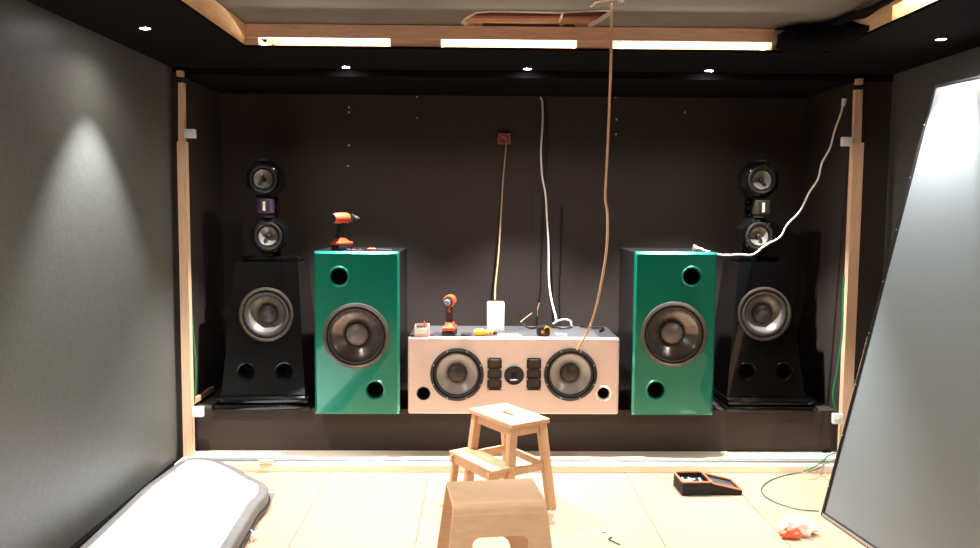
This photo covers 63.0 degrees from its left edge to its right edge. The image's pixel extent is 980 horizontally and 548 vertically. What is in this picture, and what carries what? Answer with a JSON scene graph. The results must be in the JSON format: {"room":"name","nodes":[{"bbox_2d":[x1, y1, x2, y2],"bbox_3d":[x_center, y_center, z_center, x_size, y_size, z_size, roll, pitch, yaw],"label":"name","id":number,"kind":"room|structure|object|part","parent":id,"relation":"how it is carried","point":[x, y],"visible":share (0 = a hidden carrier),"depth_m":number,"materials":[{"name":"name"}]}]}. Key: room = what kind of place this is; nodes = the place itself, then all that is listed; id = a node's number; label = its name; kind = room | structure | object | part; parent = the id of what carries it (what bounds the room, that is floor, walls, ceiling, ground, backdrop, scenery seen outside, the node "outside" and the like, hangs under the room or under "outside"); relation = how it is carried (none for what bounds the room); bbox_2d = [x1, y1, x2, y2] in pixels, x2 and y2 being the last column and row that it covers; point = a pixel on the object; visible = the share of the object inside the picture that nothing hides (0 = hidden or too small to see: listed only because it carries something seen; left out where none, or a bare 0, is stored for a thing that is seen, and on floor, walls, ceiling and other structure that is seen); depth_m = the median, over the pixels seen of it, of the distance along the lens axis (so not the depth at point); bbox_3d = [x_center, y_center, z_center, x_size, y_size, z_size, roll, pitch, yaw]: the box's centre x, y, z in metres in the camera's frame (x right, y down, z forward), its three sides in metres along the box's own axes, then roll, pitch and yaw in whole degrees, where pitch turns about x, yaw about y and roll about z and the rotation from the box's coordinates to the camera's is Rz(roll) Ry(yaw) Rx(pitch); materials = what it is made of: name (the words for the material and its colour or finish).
{"room":"home theater","nodes":[
{"label":"home theater","id":0,"kind":"room"},
{"bbox_2d":[0,0,224,547],"bbox_3d":[-1.814,0.075,1.085,0.153,2.750,8.600,0,5,-1],"label":"wall","id":1,"kind":"structure","parent":0,"point":[89,389],"depth_m":3.62,"materials":[{"name":"grey paint"}]},
{"bbox_2d":[70,459,179,547],"bbox_3d":[-1.759,1.411,0.788,0.030,0.035,7.790,0,5,-1],"label":"baseboard","id":2,"kind":"structure","parent":1,"relation":"attached to","point":[87,536],"depth_m":3.77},
{"bbox_2d":[194,386,213,403],"bbox_3d":[-1.783,0.755,4.934,0.020,0.030,0.440,0,5,-1],"label":"batten","id":3,"kind":"object","parent":1,"relation":"attached to","point":[209,390],"visible":0.64,"depth_m":4.97,"materials":[{"name":"brown wood"}]},
{"bbox_2d":[26,0,979,73],"bbox_3d":[0.311,-0.851,0.667,4.140,0.012,7.860,0,5,-1],"label":"ceiling","id":4,"kind":"structure","parent":1,"relation":"attached to","point":[180,36],"depth_m":4.03,"materials":[{"name":"black paint"}]},
{"bbox_2d":[138,26,151,29],"bbox_3d":[-1.531,-1.090,3.551,0.060,0.003,0.060,0,5,-1],"label":"recessed light","id":5,"kind":"object","parent":4,"relation":"in","point":[140,27],"visible":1,"depth_m":3.55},
{"bbox_2d":[182,0,244,44],"bbox_3d":[-1.187,-0.893,0.343,0.045,0.102,7.260,0,5,-1],"label":"cove timber","id":6,"kind":"object","parent":4,"relation":"on","point":[212,10],"visible":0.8,"depth_m":3.59,"materials":[{"name":"brown wood"}]},
{"bbox_2d":[266,39,274,44],"bbox_3d":[-1.189,-1.324,4.402,0.152,0.301,0.052,0,5,-10],"label":"brace","id":7,"kind":"object","parent":4,"relation":"on","point":[269,41],"visible":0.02,"depth_m":4.38,"materials":[{"name":"brown wood"}]},
{"bbox_2d":[245,24,784,49],"bbox_3d":[0.235,-1.187,4.081,2.900,0.102,0.200,0,5,-1],"label":"cove timber","id":8,"kind":"object","parent":4,"relation":"on","point":[398,35],"visible":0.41,"depth_m":3.98,"materials":[{"name":"brown wood"}]},
{"bbox_2d":[274,18,767,49],"bbox_3d":[0.548,-1.318,4.287,3.530,0.300,0.535,0,5,-1],"label":"light strip","id":9,"kind":"object","parent":8,"relation":"attached to","point":[475,20],"depth_m":4.53,"materials":[{"name":"white plastic"}]},
{"bbox_2d":[774,0,894,55],"bbox_3d":[1.597,-1.117,3.534,0.381,0.145,0.986,0,5,-1],"label":"cloth","id":10,"kind":"object","parent":8,"relation":"on","point":[839,34],"visible":0.92,"depth_m":3.80,"materials":[{"name":"fabric"}]},
{"bbox_2d":[854,0,913,31],"bbox_3d":[1.758,-0.876,0.384,0.045,0.102,7.260,0,5,-1],"label":"cove timber","id":11,"kind":"object","parent":4,"relation":"on","point":[894,10],"visible":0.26,"depth_m":3.43,"materials":[{"name":"brown wood"}]},
{"bbox_2d":[903,0,936,15],"bbox_3d":[2.051,-1.174,2.752,0.605,0.317,3.620,0,5,-1],"label":"light strip","id":12,"kind":"object","parent":11,"relation":"attached to","point":[914,5],"depth_m":4.28,"materials":[{"name":"white plastic"}]},
{"bbox_2d":[934,38,948,40],"bbox_3d":[2.065,-1.074,3.662,0.060,0.003,0.060,0,5,-1],"label":"recessed light","id":13,"kind":"object","parent":4,"relation":"in","point":[936,39],"visible":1,"depth_m":3.66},
{"bbox_2d":[152,472,867,547],"bbox_3d":[0.290,1.433,1.224,4.140,0.050,8.600,0,5,-1],"label":"floor","id":14,"kind":"structure","parent":0,"point":[306,509],"depth_m":3.97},
{"bbox_2d":[80,458,270,547],"bbox_3d":[-1.357,1.216,2.740,0.748,0.108,3.573,0,5,-1],"label":"cushion","id":15,"kind":"object","parent":14,"relation":"on","point":[217,504],"visible":1,"depth_m":3.69,"materials":[{"name":"white fabric"}]},
{"bbox_2d":[250,529,257,538],"bbox_3d":[-1.067,1.178,3.618,0.033,0.036,0.054,-1,5,-16],"label":"string","id":16,"kind":"object","parent":15,"relation":"attached to","point":[251,530],"visible":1,"depth_m":3.61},
{"bbox_2d":[256,493,274,523],"bbox_3d":[-1.137,1.171,3.988,0.065,0.003,0.444,0,5,-7],"label":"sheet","id":17,"kind":"object","parent":14,"relation":"on","point":[271,495],"visible":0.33,"depth_m":4.08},
{"bbox_2d":[437,478,551,547],"bbox_3d":[0.016,1.044,3.100,0.446,0.422,0.395,0,5,-8],"label":"stool","id":18,"kind":"object","parent":14,"relation":"on","point":[515,510],"visible":1,"depth_m":2.96,"materials":[{"name":"brown wood"}]},
{"bbox_3d":[-0.009,1.050,3.264,0.446,0.382,0.065,0,5,-8],"label":"panel","id":19,"kind":"part","parent":18,"relation":"part of","materials":[{"name":"brown wood"}]},
{"bbox_3d":[0.040,1.077,2.939,0.446,0.382,0.065,0,5,-8],"label":"panel","id":20,"kind":"part","parent":18,"relation":"part of","materials":[{"name":"brown wood"}]},
{"bbox_2d":[449,403,556,509],"bbox_3d":[0.054,0.944,4.059,0.409,0.468,0.405,-3,6,-34],"label":"step stool","id":21,"kind":"object","parent":14,"relation":"on","point":[512,421],"visible":0.71,"depth_m":3.99,"materials":[{"name":"brown wood"}]},
{"bbox_3d":[-0.188,1.059,4.115,0.060,0.224,0.029,-3,6,-34],"label":"leg","id":22,"kind":"part","parent":21,"relation":"part of","materials":[{"name":"brown wood"}]},
{"bbox_3d":[-0.088,0.960,3.963,0.016,0.036,0.341,-3,6,-34],"label":"rail","id":23,"kind":"part","parent":21,"relation":"part of","materials":[{"name":"brown wood"}]},
{"bbox_3d":[-0.095,0.943,4.165,0.088,0.451,0.062,-3,6,-34],"label":"leg","id":24,"kind":"part","parent":21,"relation":"part of","materials":[{"name":"brown wood"}]},
{"bbox_3d":[-0.055,0.938,4.190,0.349,0.036,0.018,-3,6,-34],"label":"rail","id":25,"kind":"part","parent":21,"relation":"part of","materials":[{"name":"brown wood"}]},
{"bbox_3d":[0.090,0.934,4.289,0.093,0.451,0.062,-3,6,-34],"label":"leg","id":26,"kind":"part","parent":21,"relation":"part of","materials":[{"name":"brown wood"}]},
{"bbox_3d":[0.094,0.719,4.066,0.235,0.020,0.385,-3,6,-34],"label":"seat","id":27,"kind":"part","parent":21,"relation":"part of","materials":[{"name":"brown wood"}]},
{"bbox_3d":[0.097,0.967,3.881,0.088,0.451,0.062,-3,6,-34],"label":"leg","id":28,"kind":"part","parent":21,"relation":"part of","materials":[{"name":"brown wood"}]},
{"bbox_3d":[0.135,0.963,3.908,0.349,0.036,0.018,-3,6,-34],"label":"rail","id":29,"kind":"part","parent":21,"relation":"part of","materials":[{"name":"brown wood"}]},
{"bbox_3d":[0.181,0.944,4.144,0.016,0.036,0.341,-3,6,-34],"label":"rail","id":30,"kind":"part","parent":21,"relation":"part of","materials":[{"name":"brown wood"}]},
{"bbox_3d":[0.181,0.765,3.938,0.175,0.045,0.018,-3,6,-34],"label":"rail","id":31,"kind":"part","parent":21,"relation":"part of","materials":[{"name":"brown wood"}]},
{"bbox_3d":[0.281,0.958,4.005,0.093,0.451,0.062,-3,6,-34],"label":"leg","id":32,"kind":"part","parent":21,"relation":"part of","materials":[{"name":"brown wood"}]},
{"bbox_2d":[174,450,835,472],"bbox_3d":[0.153,1.096,4.701,3.894,0.056,0.268,0,5,-1],"label":"floor plate","id":33,"kind":"object","parent":14,"relation":"on","point":[243,460],"visible":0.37,"depth_m":4.61,"materials":[{"name":"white wood"}]},
{"bbox_2d":[176,70,204,456],"bbox_3d":[-1.723,-0.040,4.601,0.122,2.219,0.057,0,5,-1],"label":"stud","id":34,"kind":"object","parent":33,"relation":"on","point":[189,411],"visible":1,"depth_m":4.59,"materials":[{"name":"brown wood"}]},
{"bbox_2d":[192,310,196,402],"bbox_3d":[-1.733,0.406,4.676,0.033,0.745,0.010,0,5,-1],"label":"wire","id":35,"kind":"object","parent":34,"relation":"hanging from","point":[192,310],"visible":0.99,"depth_m":4.68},
{"bbox_2d":[259,454,273,462],"bbox_3d":[-1.271,1.047,4.546,0.081,0.044,0.030,0,5,-8],"label":"wood splinter","id":36,"kind":"object","parent":33,"relation":"on","point":[265,460],"visible":1,"depth_m":4.54,"materials":[{"name":"brown wood"}]},
{"bbox_3d":[0.155,1.081,4.608,3.814,0.010,0.025,0,5,-1],"label":"rail","id":37,"kind":"part","parent":33,"relation":"part of","materials":[{"name":"wood"}]},
{"bbox_3d":[0.154,1.078,4.658,3.814,0.008,0.015,0,5,-1],"label":"rail","id":38,"kind":"part","parent":33,"relation":"part of","materials":[{"name":"wood"}]},
{"bbox_2d":[804,452,836,471],"bbox_3d":[1.898,1.075,4.597,0.371,0.048,0.039,-4,6,-41],"label":"cable tail","id":39,"kind":"object","parent":33,"relation":"on","point":[835,452],"visible":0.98,"depth_m":4.59,"materials":[{"name":"green plastic"}]},
{"bbox_2d":[831,79,863,449],"bbox_3d":[2.072,-0.016,4.654,0.130,2.203,0.057,0,5,-1],"label":"stud","id":40,"kind":"object","parent":33,"relation":"on","point":[856,155],"visible":1,"depth_m":4.64,"materials":[{"name":"brown wood"}]},
{"bbox_2d":[832,276,844,411],"bbox_3d":[2.032,0.412,4.666,0.049,0.803,0.010,0,5,-1],"label":"wire","id":41,"kind":"object","parent":40,"relation":"on","point":[843,276],"visible":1,"depth_m":4.66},
{"bbox_2d":[194,385,835,451],"bbox_3d":[0.148,0.937,5.159,3.888,0.298,0.667,0,5,-1],"label":"stage platform","id":42,"kind":"object","parent":14,"relation":"on","point":[721,431],"visible":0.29,"depth_m":4.83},
{"bbox_2d":[212,158,314,409],"bbox_3d":[-1.362,0.042,4.987,0.581,1.494,0.590,0,5,-1],"label":"tower speaker","id":43,"kind":"object","parent":42,"relation":"on","point":[269,364],"visible":0.99,"depth_m":4.83},
{"bbox_2d":[314,247,406,413],"bbox_3d":[-0.775,0.326,4.876,0.494,0.953,0.513,0,5,-1],"label":"floor speaker","id":44,"kind":"object","parent":42,"relation":"on","point":[360,296],"visible":1,"depth_m":4.65,"materials":[{"name":"green paint"}]},
{"bbox_2d":[330,213,359,250],"bbox_3d":[-0.854,-0.254,4.754,0.072,0.222,0.220,4,6,35],"label":"cordless drill","id":45,"kind":"object","parent":44,"relation":"on","point":[340,243],"visible":0.99,"depth_m":4.70,"materials":[{"name":"orange plastic"}]},
{"bbox_2d":[368,248,390,249],"bbox_3d":[-0.651,-0.147,4.720,0.138,0.014,0.019,0,5,-7],"label":"screwdriver","id":46,"kind":"object","parent":44,"relation":"on","point":[368,248],"visible":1,"depth_m":4.71,"materials":[{"name":"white plastic"}]},
{"bbox_2d":[408,326,618,413],"bbox_3d":[0.136,0.580,4.908,1.236,0.456,0.476,0,5,-1],"label":"speaker","id":47,"kind":"object","parent":42,"relation":"on","point":[531,372],"visible":1,"depth_m":4.69},
{"bbox_2d":[414,321,429,336],"bbox_3d":[-0.401,0.323,4.697,0.088,0.083,0.073,0,5,-1],"label":"wooden box","id":48,"kind":"object","parent":47,"relation":"on","point":[420,329],"visible":1,"depth_m":4.67,"materials":[{"name":"white paint"}]},
{"bbox_2d":[442,294,456,336],"bbox_3d":[-0.243,0.246,4.693,0.078,0.240,0.238,1,5,5],"label":"cordless drill","id":49,"kind":"object","parent":47,"relation":"on","point":[449,329],"visible":1,"depth_m":4.68,"materials":[{"name":"orange plastic"}]},
{"bbox_2d":[455,333,471,335],"bbox_3d":[-0.155,0.358,4.702,0.096,0.016,0.040,0,5,-1],"label":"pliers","id":50,"kind":"object","parent":47,"relation":"on","point":[463,334],"visible":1,"depth_m":4.69,"materials":[{"name":"metal"}]},
{"bbox_2d":[474,329,496,335],"bbox_3d":[-0.027,0.344,4.713,0.136,0.044,0.044,0,5,-1],"label":"screwdriver","id":51,"kind":"object","parent":47,"relation":"on","point":[478,332],"visible":1,"depth_m":4.70,"materials":[{"name":"yellow plastic"}]},
{"bbox_2d":[487,301,503,330],"bbox_3d":[0.035,0.259,4.923,0.106,0.180,0.050,0,5,-1],"label":"carton","id":52,"kind":"object","parent":47,"relation":"on","point":[495,309],"visible":0.89,"depth_m":4.90,"materials":[{"name":"cardboard"}]},
{"bbox_2d":[498,334,521,336],"bbox_3d":[0.117,0.360,4.712,0.141,0.014,0.050,0,5,-1],"label":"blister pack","id":53,"kind":"object","parent":47,"relation":"on","point":[500,335],"visible":1,"depth_m":4.70},
{"bbox_2d":[536,326,550,336],"bbox_3d":[0.316,0.338,4.723,0.076,0.058,0.039,-1,5,-12],"label":"tape measure","id":54,"kind":"object","parent":47,"relation":"on","point":[542,331],"visible":1,"depth_m":4.71,"materials":[{"name":"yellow plastic"}]},
{"bbox_2d":[520,322,572,328],"bbox_3d":[0.355,0.320,5.021,0.330,0.042,0.103,0,5,-1],"label":"cable","id":55,"kind":"object","parent":47,"relation":"on","point":[524,325],"visible":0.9,"depth_m":4.99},
{"bbox_2d":[555,333,566,336],"bbox_3d":[0.418,0.362,4.718,0.072,0.024,0.012,1,5,11],"label":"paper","id":56,"kind":"object","parent":47,"relation":"on","point":[556,334],"visible":0.98,"depth_m":4.71,"materials":[{"name":"white paper"}]},
{"bbox_2d":[579,325,603,331],"bbox_3d":[0.661,0.338,4.995,0.098,0.012,0.233,-2,5,-26],"label":"cable","id":57,"kind":"object","parent":47,"relation":"on","point":[600,328],"visible":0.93,"depth_m":5.01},
{"bbox_2d":[618,248,716,414],"bbox_3d":[1.071,0.333,4.901,0.479,0.962,0.513,0,5,-1],"label":"floor speaker","id":58,"kind":"object","parent":42,"relation":"on","point":[667,296],"visible":0.98,"depth_m":4.68,"materials":[{"name":"green paint"}]},
{"bbox_2d":[692,98,846,255],"bbox_3d":[1.639,-0.564,4.702,0.866,0.922,0.046,0,5,1],"label":"cable","id":59,"kind":"object","parent":58,"relation":"on","point":[843,103],"visible":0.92,"depth_m":4.72,"materials":[{"name":"white plastic"}]},
{"bbox_2d":[713,160,817,411],"bbox_3d":[1.692,0.051,5.029,0.553,1.510,0.590,0,5,-1],"label":"tower speaker","id":60,"kind":"object","parent":42,"relation":"on","point":[757,368],"visible":0.98,"depth_m":4.87},
{"bbox_2d":[673,471,742,495],"bbox_3d":[1.171,1.128,4.304,0.330,0.090,0.176,0,5,-3],"label":"tool case","id":61,"kind":"object","parent":14,"relation":"on","point":[688,483],"visible":1,"depth_m":4.23,"materials":[{"name":"black plastic"}]},
{"bbox_3d":[1.087,1.090,4.297,0.161,0.007,0.176,0,5,-3],"label":"trim","id":62,"kind":"part","parent":61,"relation":"part of","materials":[{"name":"orange plastic"}]},
{"bbox_2d":[709,477,735,487],"bbox_3d":[1.245,1.137,4.309,0.155,0.055,0.158,0,5,-3],"label":"tray","id":63,"kind":"object","parent":61,"relation":"on","point":[714,482],"depth_m":4.32,"materials":[{"name":"grey plastic"}]},
{"bbox_3d":[1.251,1.116,4.307,0.170,0.046,0.176,0,5,-3],"label":"lid trim","id":64,"kind":"part","parent":61,"relation":"part of","materials":[{"name":"plastic"}]},
{"bbox_3d":[1.245,1.137,4.309,0.172,0.074,0.170,0,5,-3],"label":"lid","id":65,"kind":"part","parent":61,"relation":"part of","materials":[{"name":"black plastic"}]},
{"bbox_2d":[761,461,832,511],"bbox_3d":[1.679,1.129,4.387,0.315,0.064,0.768,3,5,28],"label":"cable","id":66,"kind":"object","parent":14,"relation":"on","point":[829,461],"visible":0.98,"depth_m":4.38,"materials":[{"name":"grey plastic"}]},
{"bbox_2d":[778,515,818,539],"bbox_3d":[1.418,1.173,3.727,0.205,0.076,0.131,-2,5,-25],"label":"crumpled bag","id":67,"kind":"object","parent":14,"relation":"on","point":[793,527],"visible":1,"depth_m":3.69,"materials":[{"name":"white plastic"}]},
{"bbox_2d":[821,75,979,547],"bbox_3d":[1.987,0.192,3.324,0.530,2.117,1.242,0,5,-8],"label":"panel","id":68,"kind":"object","parent":14,"relation":"on","point":[905,473],"visible":1,"depth_m":3.56,"materials":[{"name":"metal"}]},
{"bbox_2d":[220,39,804,384],"bbox_3d":[0.241,-0.266,5.460,4.380,2.750,0.120,0,5,-1],"label":"wall","id":69,"kind":"structure","parent":0,"point":[429,185],"depth_m":5.37,"materials":[{"name":"black paint"}]},
{"bbox_2d":[498,133,509,143],"bbox_3d":[0.094,-0.900,5.324,0.084,0.072,0.044,0,5,-1],"label":"junction box","id":70,"kind":"object","parent":69,"relation":"attached to","point":[502,137],"visible":1,"depth_m":5.32,"materials":[{"name":"brown plastic"}]},
{"bbox_2d":[494,141,506,300],"bbox_3d":[0.058,-0.361,5.122,0.034,1.015,0.494,1,5,8],"label":"cable","id":71,"kind":"object","parent":70,"relation":"hanging from","point":[505,141],"visible":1,"depth_m":5.28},
{"bbox_2d":[172,68,893,98],"bbox_3d":[0.253,-1.183,4.954,4.140,0.060,0.740,0,5,-1],"label":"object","id":72,"kind":"structure","parent":69,"relation":"attached to","point":[220,80],"depth_m":4.75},
{"bbox_2d":[536,100,547,325],"bbox_3d":[0.348,-0.398,5.381,0.067,1.523,0.008,0,5,-1],"label":"cable","id":73,"kind":"object","parent":69,"relation":"hanging from","point":[545,100],"visible":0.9,"depth_m":5.37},
{"bbox_2d":[540,97,571,325],"bbox_3d":[0.387,-0.422,5.163,0.118,1.479,0.433,-2,5,-23],"label":"cable","id":74,"kind":"object","parent":69,"relation":"hanging from","point":[556,320],"visible":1,"depth_m":5.31,"materials":[{"name":"white plastic"}]},
{"bbox_2d":[558,205,562,321],"bbox_3d":[0.475,-0.069,5.409,0.020,0.793,0.008,0,5,-1],"label":"cable","id":75,"kind":"object","parent":69,"relation":"hanging from","point":[561,205],"visible":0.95,"depth_m":5.41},
{"bbox_2d":[215,0,880,28],"bbox_3d":[0.285,-0.948,0.374,2.940,0.013,7.291,0,5,-1],"label":"ceiling","id":76,"kind":"structure","parent":0,"point":[730,14],"depth_m":3.68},
{"bbox_2d":[469,11,605,18],"bbox_3d":[0.304,-1.332,3.882,1.500,0.170,0.045,0,5,-1],"label":"joist","id":77,"kind":"object","parent":76,"relation":"attached to","point":[578,15],"visible":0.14,"depth_m":3.87,"materials":[{"name":"brown wood"}]},
{"bbox_2d":[461,10,613,26],"bbox_3d":[0.212,-1.228,3.830,0.708,0.022,0.367,0,5,-1],"label":"trim","id":78,"kind":"structure","parent":76,"relation":"attached to","point":[607,13],"depth_m":3.76,"materials":[{"name":"paint"}]},
{"bbox_2d":[576,1,612,349],"bbox_3d":[0.581,-0.377,4.071,0.148,1.734,1.043,0,5,-1],"label":"cable","id":79,"kind":"object","parent":76,"relation":"hanging from","point":[611,2],"visible":1,"depth_m":4.13,"materials":[{"name":"brown plastic"}]},
{"bbox_2d":[589,0,624,6],"bbox_3d":[0.511,-1.201,3.525,0.173,0.022,0.096,2,5,23],"label":"trim","id":80,"kind":"structure","parent":76,"relation":"attached to","point":[603,3],"depth_m":3.55,"materials":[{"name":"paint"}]},
{"bbox_2d":[796,81,891,451],"bbox_3d":[2.208,-0.026,5.080,0.213,2.260,0.730,0,5,-1],"label":"wall","id":81,"kind":"structure","parent":0,"point":[823,217],"depth_m":4.90,"materials":[{"name":"black paint"}]},
{"bbox_2d":[883,46,979,275],"bbox_3d":[2.429,0.100,1.145,0.120,2.750,8.600,0,5,-1],"label":"wall","id":82,"kind":"structure","parent":0,"point":[912,88],"depth_m":4.46,"materials":[{"name":"grey paint"}]}
]}

